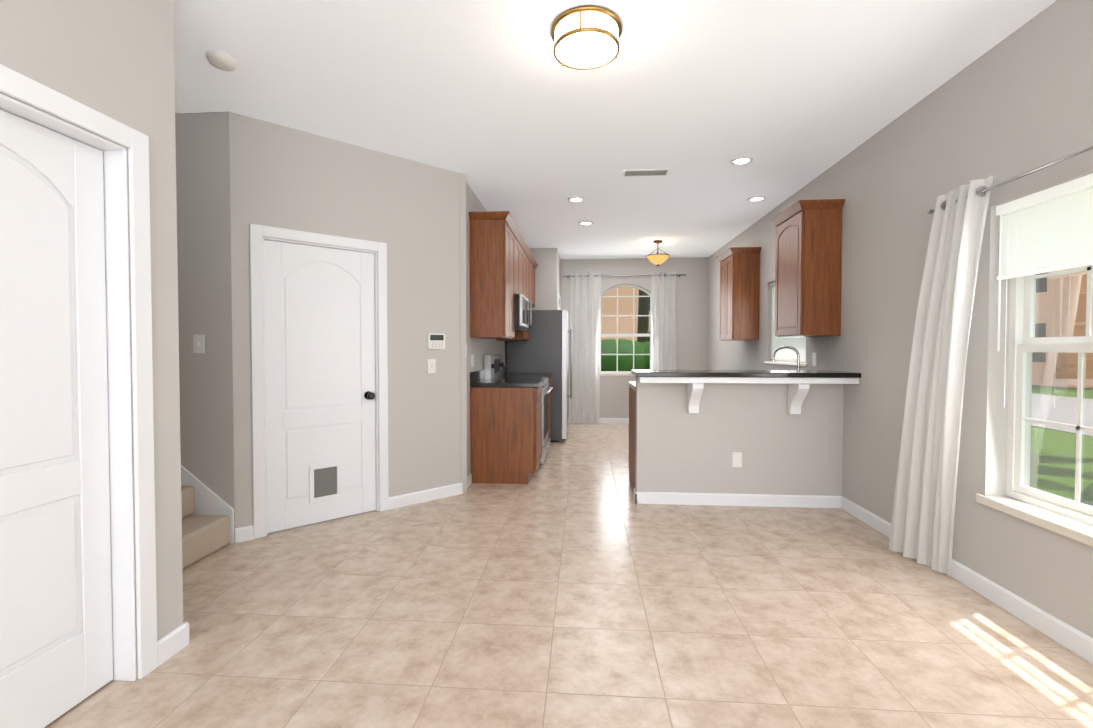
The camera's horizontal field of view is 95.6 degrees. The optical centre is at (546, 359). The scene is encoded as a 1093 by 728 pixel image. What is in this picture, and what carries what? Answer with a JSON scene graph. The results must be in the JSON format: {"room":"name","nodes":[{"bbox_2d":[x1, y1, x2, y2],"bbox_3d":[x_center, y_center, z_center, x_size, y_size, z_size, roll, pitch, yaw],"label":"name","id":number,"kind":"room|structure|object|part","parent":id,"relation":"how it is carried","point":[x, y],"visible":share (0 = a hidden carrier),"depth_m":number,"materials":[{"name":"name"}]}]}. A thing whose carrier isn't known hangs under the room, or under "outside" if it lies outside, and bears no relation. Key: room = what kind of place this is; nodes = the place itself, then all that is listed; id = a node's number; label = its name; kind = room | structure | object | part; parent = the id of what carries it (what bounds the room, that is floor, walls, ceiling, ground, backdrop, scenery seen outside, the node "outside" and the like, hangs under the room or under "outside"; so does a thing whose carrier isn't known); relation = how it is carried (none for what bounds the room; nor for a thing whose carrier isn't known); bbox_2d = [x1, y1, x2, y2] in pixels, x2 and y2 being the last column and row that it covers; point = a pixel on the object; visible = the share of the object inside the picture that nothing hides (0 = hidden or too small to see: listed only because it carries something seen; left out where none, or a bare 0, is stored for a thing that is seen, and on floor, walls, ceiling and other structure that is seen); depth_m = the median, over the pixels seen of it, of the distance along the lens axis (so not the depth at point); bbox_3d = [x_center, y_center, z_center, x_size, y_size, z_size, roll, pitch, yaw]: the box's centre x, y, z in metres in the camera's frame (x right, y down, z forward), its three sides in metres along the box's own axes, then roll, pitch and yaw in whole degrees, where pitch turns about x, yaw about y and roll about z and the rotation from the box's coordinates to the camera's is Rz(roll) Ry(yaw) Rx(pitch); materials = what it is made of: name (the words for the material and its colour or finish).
{"room":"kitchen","nodes":[
{"label":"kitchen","id":0,"kind":"room"},
{"bbox_2d":[0,0,182,679],"bbox_3d":[-1.729,-0.121,-0.141,0.120,2.710,4.360,0,1,4],"label":"wall","id":1,"kind":"structure","parent":0,"point":[113,59],"depth_m":1.90,"materials":[{"name":"grey paint"}]},
{"bbox_2d":[0,109,112,727],"bbox_3d":[-1.647,0.222,1.450,0.035,1.938,0.732,0,1,4],"label":"closet door","id":2,"kind":"structure","parent":1,"relation":"in","point":[56,651],"depth_m":1.62,"materials":[{"name":"white wood"}]},
{"bbox_2d":[0,64,157,680],"bbox_3d":[-1.603,0.182,1.446,0.136,2.035,0.910,0,1,4],"label":"door frame","id":3,"kind":"structure","parent":1,"relation":"attached to","point":[23,88],"depth_m":1.82,"materials":[{"name":"white wood"}]},
{"bbox_2d":[157,622,188,666],"bbox_3d":[-1.505,1.141,1.993,0.014,0.092,0.154,0,1,4],"label":"baseboard","id":4,"kind":"structure","parent":1,"relation":"attached to","point":[172,643],"depth_m":1.99,"materials":[{"name":"white wood"}]},
{"bbox_2d":[175,111,234,542],"bbox_3d":[-3.643,-1.541,3.271,3.350,5.400,0.120,0,1,4],"label":"wall","id":5,"kind":"structure","parent":0,"point":[202,139],"depth_m":3.12,"materials":[{"name":"grey paint"}]},
{"bbox_2d":[193,335,204,352],"bbox_3d":[-2.197,-0.100,3.128,0.072,0.116,0.012,0,1,4],"label":"light switch","id":6,"kind":"object","parent":5,"relation":"attached to","point":[198,344],"visible":1,"depth_m":3.13,"materials":[{"name":"white plastic"}]},
{"bbox_2d":[181,465,233,543],"bbox_3d":[-3.501,-0.146,3.223,3.046,2.613,0.012,0,1,4],"label":"skirt","id":7,"kind":"object","parent":5,"relation":"attached to","point":[207,501],"visible":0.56,"depth_m":3.14,"materials":[{"name":"white wood"}]},
{"bbox_2d":[229,112,466,527],"bbox_3d":[-1.371,-0.205,3.717,1.705,2.710,0.120,-1,2,-41],"label":"wall","id":8,"kind":"structure","parent":0,"point":[404,209],"depth_m":3.80,"materials":[{"name":"grey paint"}]},
{"bbox_2d":[235,525,253,542],"bbox_3d":[-1.934,1.116,3.172,0.102,0.092,0.014,-1,2,-41],"label":"baseboard","id":9,"kind":"structure","parent":8,"relation":"attached to","point":[244,533],"depth_m":3.17,"materials":[{"name":"white wood"}]},
{"bbox_2d":[249,224,388,538],"bbox_3d":[-1.592,0.139,3.523,0.903,2.030,0.136,-1,2,-41],"label":"door frame","id":10,"kind":"structure","parent":8,"relation":"attached to","point":[259,234],"depth_m":3.26,"materials":[{"name":"white wood"}]},
{"bbox_2d":[264,240,375,532],"bbox_3d":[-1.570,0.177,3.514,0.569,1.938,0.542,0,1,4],"label":"door","id":11,"kind":"structure","parent":8,"relation":"in","point":[320,374],"depth_m":3.48,"materials":[{"name":"white wood"}]},
{"bbox_3d":[-1.315,0.267,3.687,0.086,0.064,0.086,0,1,4],"label":"knob","id":12,"kind":"part","parent":11,"relation":"part of","materials":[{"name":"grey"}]},
{"bbox_2d":[389,483,462,509],"bbox_3d":[-0.965,1.098,4.006,0.650,0.092,0.014,-1,2,-41],"label":"baseboard","id":13,"kind":"structure","parent":8,"relation":"attached to","point":[403,500],"depth_m":3.99,"materials":[{"name":"white wood"}]},
{"bbox_2d":[427,359,435,373],"bbox_3d":[-0.932,0.053,4.017,0.053,0.116,0.053,0,1,4],"label":"light switch","id":14,"kind":"object","parent":8,"relation":"attached to","point":[431,365],"visible":1,"depth_m":4.01,"materials":[{"name":"white plastic"}]},
{"bbox_2d":[427,333,444,348],"bbox_3d":[-0.896,-0.151,4.030,0.150,0.124,0.027,-1,2,-41],"label":"alarm keypad","id":15,"kind":"object","parent":8,"relation":"attached to","point":[435,341],"visible":1,"depth_m":4.01,"materials":[{"name":"white plastic"}]},
{"bbox_2d":[459,173,506,482],"bbox_3d":[-0.678,-0.250,5.755,0.140,2.710,3.140,0,1,4],"label":"wall","id":16,"kind":"structure","parent":0,"point":[478,348],"depth_m":4.50,"materials":[{"name":"grey paint"}]},
{"bbox_2d":[467,473,471,487],"bbox_3d":[-0.704,1.089,4.390,0.014,0.092,0.295,0,1,4],"label":"baseboard","id":17,"kind":"structure","parent":16,"relation":"attached to","point":[469,479],"depth_m":4.45,"materials":[{"name":"white wood"}]},
{"bbox_2d":[471,355,473,366],"bbox_3d":[-0.689,0.010,4.619,0.008,0.116,0.072,0,1,4],"label":"electrical outlet","id":18,"kind":"object","parent":16,"relation":"attached to","point":[472,360],"visible":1,"depth_m":4.60,"materials":[{"name":"white plastic"}]},
{"bbox_2d":[470,367,504,382],"bbox_3d":[-0.614,0.139,5.512,0.019,0.098,2.012,0,1,4],"label":"backsplash","id":19,"kind":"structure","parent":16,"relation":"attached to","point":[474,375],"depth_m":4.70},
{"bbox_2d":[469,211,512,338],"bbox_3d":[-0.522,-0.764,4.674,0.326,1.115,0.349,0,1,4],"label":"upper cabinet","id":20,"kind":"object","parent":16,"relation":"attached to","point":[491,232],"depth_m":4.50,"materials":[{"name":"brown wood"}]},
{"bbox_2d":[496,247,528,340],"bbox_3d":[-0.422,-0.793,6.003,0.326,1.115,0.432,0,1,4],"label":"upper cabinet","id":21,"kind":"object","parent":16,"relation":"attached to","point":[521,336],"depth_m":6.12,"materials":[{"name":"brown wood"}]},
{"bbox_2d":[513,227,516,338],"bbox_3d":[-0.502,-0.770,4.943,0.326,1.115,0.407,0,1,4],"label":"upper cabinet","id":22,"kind":"object","parent":16,"relation":"attached to","point":[514,228],"depth_m":5.08,"materials":[{"name":"brown wood"}]},
{"bbox_2d":[517,235,520,293],"bbox_3d":[-0.475,-1.010,5.300,0.326,0.650,0.434,0,1,4],"label":"upper cabinet","id":23,"kind":"object","parent":16,"relation":"attached to","point":[518,236],"depth_m":5.40,"materials":[{"name":"brown wood"}]},
{"bbox_2d":[514,294,531,331],"bbox_3d":[-0.403,-0.498,5.469,0.440,0.370,0.752,0,1,4],"label":"microwave","id":24,"kind":"object","parent":23,"relation":"attached to","point":[521,313],"visible":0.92,"depth_m":5.11,"materials":[{"name":"silver metal"}]},
{"bbox_2d":[521,239,524,295],"bbox_3d":[-0.450,-1.017,5.625,0.326,0.650,0.434,0,1,4],"label":"upper cabinet","id":25,"kind":"object","parent":16,"relation":"attached to","point":[522,240],"depth_m":5.76,"materials":[{"name":"brown wood"}]},
{"bbox_2d":[529,255,532,306],"bbox_3d":[-0.398,-0.800,6.327,0.326,1.115,0.432,0,1,4],"label":"upper cabinet","id":26,"kind":"object","parent":16,"relation":"attached to","point":[530,256],"depth_m":6.63,"materials":[{"name":"brown wood"}]},
{"bbox_2d":[533,263,536,306],"bbox_3d":[-0.344,-1.068,7.050,0.326,0.610,0.454,0,1,4],"label":"upper cabinet","id":27,"kind":"object","parent":16,"relation":"attached to","point":[534,264],"depth_m":7.08,"materials":[{"name":"brown wood"}]},
{"bbox_2d":[529,248,549,309],"bbox_3d":[-0.283,-0.284,7.350,0.690,2.710,0.100,0,1,4],"label":"wall","id":28,"kind":"structure","parent":0,"point":[542,279],"depth_m":7.26,"materials":[{"name":"grey paint"}]},
{"bbox_2d":[550,248,559,309],"bbox_3d":[0.142,-0.293,7.739,0.100,2.710,0.940,0,1,4],"label":"wall block","id":29,"kind":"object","parent":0,"point":[554,273],"visible":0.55,"depth_m":7.25,"materials":[{"name":"grey paint"}]},
{"bbox_2d":[44,423,1092,727],"bbox_3d":[-1.426,1.222,3.145,7.800,0.120,10.900,0,1,4],"label":"floor","id":30,"kind":"structure","parent":0,"point":[570,585],"depth_m":2.18,"materials":[{"name":"beige tile"}]},
{"bbox_2d":[181,485,229,568],"bbox_3d":[-3.583,-0.031,2.706,3.120,2.405,1.030,0,1,4],"label":"carpeted stairs","id":31,"kind":"structure","parent":30,"relation":"on","point":[203,536],"depth_m":2.97,"materials":[{"name":"carpet"}]},
{"bbox_2d":[470,383,542,483],"bbox_3d":[-0.369,0.686,4.810,0.610,0.880,0.600,0,1,4],"label":"base cabinet","id":32,"kind":"object","parent":30,"relation":"on","point":[506,428],"depth_m":4.51,"materials":[{"name":"brown wood"}]},
{"bbox_2d":[470,379,543,386],"bbox_3d":[-0.362,0.224,4.793,0.627,0.040,0.612,0,1,4],"label":"countertop","id":33,"kind":"structure","parent":32,"relation":"on","point":[480,382],"depth_m":4.53,"materials":[{"name":"black stone"}]},
{"bbox_2d":[484,354,552,465],"bbox_3d":[-0.287,0.529,5.482,0.672,1.165,0.752,0,1,4],"label":"range","id":34,"kind":"object","parent":30,"relation":"on","point":[493,366],"visible":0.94,"depth_m":5.33,"materials":[{"name":"silver metal"}]},
{"bbox_2d":[507,310,571,441],"bbox_3d":[-0.071,0.211,6.889,0.852,1.740,0.760,0,1,4],"label":"refrigerator","id":35,"kind":"object","parent":30,"relation":"on","point":[543,348],"visible":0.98,"depth_m":6.50,"materials":[{"name":"silver metal"}]},
{"bbox_2d":[548,379,550,438],"bbox_3d":[-0.277,0.659,6.055,0.610,0.880,0.378,0,1,4],"label":"base cabinet","id":36,"kind":"object","parent":30,"relation":"on","point":[549,380],"depth_m":6.24,"materials":[{"name":"brown wood"}]},
{"bbox_2d":[505,371,551,378],"bbox_3d":[-0.259,0.194,6.175,0.627,0.040,0.640,0,1,4],"label":"countertop","id":37,"kind":"structure","parent":36,"relation":"on","point":[548,375],"depth_m":6.23,"materials":[{"name":"black stone"}]},
{"bbox_2d":[629,386,635,490],"bbox_3d":[0.941,0.696,4.361,0.378,0.880,0.610,0,1,4],"label":"base cabinet","id":38,"kind":"object","parent":30,"relation":"on","point":[632,391],"depth_m":4.31,"materials":[{"name":"brown wood"}]},
{"bbox_2d":[629,382,635,389],"bbox_3d":[1.537,0.235,4.315,1.572,0.040,0.633,0,1,4],"label":"countertop","id":39,"kind":"structure","parent":38,"relation":"on","point":[633,384],"depth_m":4.36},
{"bbox_2d":[772,346,799,369],"bbox_3d":[2.013,0.053,4.095,0.233,0.333,0.168,0,1,4],"label":"faucet","id":40,"kind":"object","parent":39,"relation":"on","point":[792,348],"visible":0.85,"depth_m":4.06,"materials":[{"name":"silver metal"}]},
{"bbox_2d":[173,0,1055,258],"bbox_3d":[-1.426,-1.677,3.082,7.800,0.260,10.900,0,1,4],"label":"ceiling","id":41,"kind":"structure","parent":0,"point":[499,105],"depth_m":2.83,"materials":[{"name":"white paint"}]},
{"bbox_2d":[206,50,238,70],"bbox_3d":[-1.649,-1.515,2.521,0.140,0.037,0.140,0,1,4],"label":"smoke detector","id":42,"kind":"object","parent":41,"relation":"attached to","point":[221,60],"visible":1,"depth_m":2.49,"materials":[{"name":"white plastic"}]},
{"bbox_2d":[568,197,584,201],"bbox_3d":[0.293,-1.581,4.892,0.170,0.010,0.170,0,1,4],"label":"recessed light","id":43,"kind":"object","parent":41,"relation":"in","point":[575,199],"visible":0.94,"depth_m":4.89,"materials":[{"name":"white plastic"}]},
{"bbox_2d":[579,221,592,224],"bbox_3d":[0.462,-1.601,5.812,0.170,0.010,0.170,0,1,4],"label":"recessed light","id":44,"kind":"object","parent":41,"relation":"in","point":[585,223],"visible":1,"depth_m":5.80,"materials":[{"name":"white plastic"}]},
{"bbox_2d":[551,5,621,69],"bbox_3d":[0.184,-1.476,2.294,0.326,0.106,0.326,0,1,4],"label":"flush ceiling light","id":45,"kind":"object","parent":41,"relation":"attached to","point":[585,37],"visible":1,"depth_m":2.22,"materials":[{"name":"white glass"}]},
{"bbox_2d":[622,169,669,176],"bbox_3d":[0.829,-1.565,4.150,0.380,0.010,0.150,0,1,4],"label":"ceiling vent","id":46,"kind":"object","parent":41,"relation":"in","point":[644,172],"visible":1,"depth_m":4.14,"materials":[{"name":"white plastic"}]},
{"bbox_2d":[646,240,669,265],"bbox_3d":[1.527,-1.454,6.788,0.316,0.344,0.316,0,1,4],"label":"light","id":47,"kind":"object","parent":41,"relation":"hanging from","point":[657,259],"visible":1,"depth_m":6.72,"materials":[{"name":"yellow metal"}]},
{"bbox_3d":[1.527,-1.361,6.790,0.300,0.117,0.300,0,1,4],"label":"lamp shade","id":48,"kind":"part","parent":47,"relation":"part of","materials":[{"name":"beige glass"}]},
{"bbox_2d":[730,156,752,164],"bbox_3d":[1.532,-1.559,3.887,0.170,0.010,0.170,0,1,4],"label":"recessed light","id":49,"kind":"object","parent":41,"relation":"in","point":[742,160],"visible":1,"depth_m":3.88,"materials":[{"name":"white plastic"}]},
{"bbox_2d":[747,196,765,201],"bbox_3d":[2.066,-1.581,4.870,0.170,0.010,0.170,0,1,4],"label":"recessed light","id":50,"kind":"object","parent":41,"relation":"in","point":[756,198],"visible":0.96,"depth_m":4.86,"materials":[{"name":"white plastic"}]},
{"bbox_2d":[560,257,707,417],"bbox_3d":[1.546,-0.303,8.206,2.630,2.710,0.200,0,1,4],"label":"wall","id":51,"kind":"structure","parent":0,"point":[691,313],"depth_m":8.07,"materials":[{"name":"grey paint"}]},
{"bbox_2d":[558,293,560,309],"bbox_3d":[0.146,0.028,7.826,0.136,2.065,0.810,0,1,4],"label":"door frame","id":52,"kind":"structure","parent":51,"relation":"attached to","point":[559,302],"depth_m":7.87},
{"bbox_2d":[568,418,628,423],"bbox_3d":[1.416,1.008,8.137,2.385,0.092,0.014,0,1,4],"label":"baseboard","id":53,"kind":"structure","parent":51,"relation":"attached to","point":[614,420],"depth_m":8.16,"materials":[{"name":"white wood"}]},
{"bbox_2d":[600,374,633,375],"bbox_3d":[1.306,0.251,8.164,0.960,0.035,0.084,0,1,4],"label":"window sill","id":54,"kind":"structure","parent":51,"relation":"attached to","point":[616,375],"depth_m":8.13,"materials":[{"name":"stone"}]},
{"bbox_2d":[562,272,685,421],"bbox_3d":[1.250,-0.195,8.076,2.000,2.440,0.104,0,1,4],"label":"curtains","id":55,"kind":"object","parent":51,"relation":"attached to","point":[585,320],"visible":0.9,"depth_m":8.08,"materials":[{"name":"white fabric"}]},
{"bbox_3d":[1.251,-1.365,8.056,2.000,0.051,0.094,0,1,4],"label":"rod","id":56,"kind":"part","parent":55,"relation":"part of","materials":[{"name":"silver metal"}]},
{"bbox_2d":[600,284,650,373],"bbox_3d":[1.312,-0.508,8.224,0.880,1.480,0.070,0,1,4],"label":"window","id":57,"kind":"structure","parent":51,"relation":"in","point":[617,335],"depth_m":8.21,"materials":[{"name":"white plastic"}]},
{"bbox_2d":[635,381,843,495],"bbox_3d":[1.510,0.657,3.947,1.575,0.975,0.120,0,1,4],"label":"wall","id":58,"kind":"structure","parent":0,"point":[679,448],"depth_m":3.88,"materials":[{"name":"grey paint"}]},
{"bbox_2d":[633,487,636,503],"bbox_3d":[0.717,1.098,4.009,0.014,0.092,0.134,0,1,4],"label":"baseboard","id":59,"kind":"structure","parent":58,"relation":"attached to","point":[634,494],"depth_m":3.99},
{"bbox_2d":[732,452,741,466],"bbox_3d":[1.496,0.786,3.887,0.072,0.116,0.008,0,1,4],"label":"outlet","id":60,"kind":"object","parent":58,"relation":"attached to","point":[736,459],"visible":1,"depth_m":3.88,"materials":[{"name":"white plastic"}]},
{"bbox_2d":[635,492,842,507],"bbox_3d":[1.498,1.100,3.890,1.589,0.092,0.014,0,1,4],"label":"baseboard","id":61,"kind":"structure","parent":58,"relation":"attached to","point":[770,500],"depth_m":3.88,"materials":[{"name":"white wood"}]},
{"bbox_2d":[635,376,858,413],"bbox_3d":[1.498,0.272,3.827,1.578,0.291,0.345,0,1,4],"label":"corbels","id":62,"kind":"object","parent":58,"relation":"attached to","point":[798,390],"visible":0.92,"depth_m":3.68,"materials":[{"name":"white wood"}]},
{"bbox_2d":[631,370,860,377],"bbox_3d":[1.487,0.107,3.846,1.603,0.036,0.440,0,1,4],"label":"peninsula bar","id":63,"kind":"object","parent":62,"relation":"on","point":[754,373],"visible":1,"depth_m":3.65,"materials":[{"name":"stone"}]},
{"bbox_2d":[707,0,1092,637],"bbox_3d":[2.318,-0.186,2.835,0.200,2.710,10.900,0,1,4],"label":"wall","id":64,"kind":"structure","parent":0,"point":[1018,101],"depth_m":2.61,"materials":[{"name":"grey paint"}]},
{"bbox_2d":[716,247,760,340],"bbox_3d":[2.274,-0.756,5.915,0.341,1.045,0.620,0,1,4],"label":"upper cabinet","id":65,"kind":"object","parent":64,"relation":"attached to","point":[739,289],"visible":1,"depth_m":5.65,"materials":[{"name":"brown wood"}]},
{"bbox_2d":[765,283,806,366],"bbox_3d":[2.438,-0.387,4.928,0.154,0.880,1.000,0,1,4],"label":"kitchen window","id":66,"kind":"structure","parent":64,"relation":"in","point":[786,356],"depth_m":5.02,"materials":[{"name":"white plastic"}]},
{"bbox_3d":[2.403,0.038,4.940,0.084,0.029,1.000,0,1,4],"label":"sill","id":67,"kind":"part","parent":66,"relation":"part of","materials":[{"name":"stone"}]},
{"bbox_3d":[2.480,-0.402,4.925,0.070,0.850,0.940,0,1,4],"label":"frame","id":68,"kind":"part","parent":66,"relation":"part of","materials":[{"name":"white plastic"}]},
{"bbox_2d":[771,199,844,336],"bbox_3d":[2.139,-0.716,4.104,0.341,1.045,0.575,0,1,4],"label":"upper cabinet","id":69,"kind":"object","parent":64,"relation":"attached to","point":[808,263],"visible":1,"depth_m":3.86,"materials":[{"name":"brown wood"}]},
{"bbox_2d":[812,353,816,365],"bbox_3d":[2.323,-0.003,4.293,0.008,0.116,0.072,0,1,4],"label":"outlet","id":70,"kind":"object","parent":64,"relation":"attached to","point":[814,359],"visible":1,"depth_m":4.29,"materials":[{"name":"white plastic"}]},
{"bbox_2d":[841,497,1092,663],"bbox_3d":[2.045,1.171,0.631,0.014,0.092,6.405,0,1,4],"label":"baseboard","id":71,"kind":"structure","parent":64,"relation":"attached to","point":[1073,639],"depth_m":2.30,"materials":[{"name":"white wood"}]},
{"bbox_2d":[889,146,1092,575],"bbox_3d":[2.067,0.158,1.919,0.160,2.038,2.160,0,1,4],"label":"curtains","id":72,"kind":"object","parent":64,"relation":"attached to","point":[922,522],"visible":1,"depth_m":2.65,"materials":[{"name":"white fabric"}]},
{"bbox_3d":[2.084,-0.798,1.786,0.109,0.051,1.940,0,1,4],"label":"rod","id":73,"kind":"part","parent":72,"relation":"part of","materials":[{"name":"silver metal"}]},
{"bbox_2d":[976,493,1092,546],"bbox_3d":[2.185,0.713,1.872,0.115,0.044,1.280,0,1,4],"label":"window sill","id":74,"kind":"structure","parent":64,"relation":"attached to","point":[1066,527],"depth_m":2.17,"materials":[{"name":"wood"}]},
{"bbox_2d":[1006,187,1092,525],"bbox_3d":[2.282,-0.025,1.849,0.080,1.430,1.200,0,1,4],"label":"window","id":75,"kind":"structure","parent":64,"relation":"in","point":[1024,342],"depth_m":2.30,"materials":[{"name":"white plastic"}]},
{"bbox_2d":[996,173,1092,407],"bbox_3d":[2.176,-0.249,1.852,0.048,0.978,1.176,0,1,4],"label":"window blinds","id":76,"kind":"object","parent":75,"relation":"attached to","point":[1054,237],"visible":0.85,"depth_m":2.18,"materials":[{"name":"white fabric"}]},
{"label":"outside","id":77,"kind":"structure","parent":0,"visible":0},
{"bbox_2d":[1030,385,1092,508],"bbox_3d":[16.715,1.171,13.777,150.000,0.120,150.000,0,1,4],"label":"ground","id":78,"kind":"structure","parent":77,"point":[1053,464],"depth_m":6.38,"materials":[{"name":"green plant"}]},
{"bbox_2d":[601,338,649,370],"bbox_3d":[2.113,0.326,11.507,3.027,1.669,3.105,0,1,4],"label":"bush","id":79,"kind":"object","parent":78,"relation":"on","point":[625,346],"depth_m":10.47,"materials":[{"name":"green plant"}]},
{"bbox_2d":[601,287,649,340],"bbox_3d":[0.676,-3.618,33.926,16.000,8.580,11.000,0,1,4],"label":"house","id":80,"kind":"structure","parent":78,"relation":"on","point":[608,323],"depth_m":28.66,"materials":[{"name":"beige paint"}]},
{"bbox_2d":[637,290,648,342],"bbox_3d":[3.144,-2.370,15.820,4.718,6.882,4.756,0,1,4],"label":"palm","id":81,"kind":"object","parent":78,"relation":"on","point":[643,321],"depth_m":15.63,"materials":[{"name":"green plant"}]},
{"bbox_2d":[1031,393,1092,436],"bbox_3d":[11.855,1.205,9.125,6.000,0.015,140.000,0,1,4],"label":"road","id":82,"kind":"structure","parent":78,"relation":"on","point":[1046,407],"depth_m":11.05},
{"bbox_2d":[1032,207,1092,387],"bbox_3d":[24.458,-3.688,23.375,11.000,9.180,12.500,0,1,4],"label":"house","id":83,"kind":"structure","parent":78,"relation":"on","point":[1054,359],"depth_m":18.33,"materials":[{"name":"pink paint"}]},
{"bbox_2d":[1065,484,1092,524],"bbox_3d":[3.096,0.996,2.642,0.907,0.714,0.835,0,1,4],"label":"bush","id":84,"kind":"object","parent":78,"relation":"on","point":[1087,491],"depth_m":2.77,"materials":[{"name":"green plant"}]}
]}

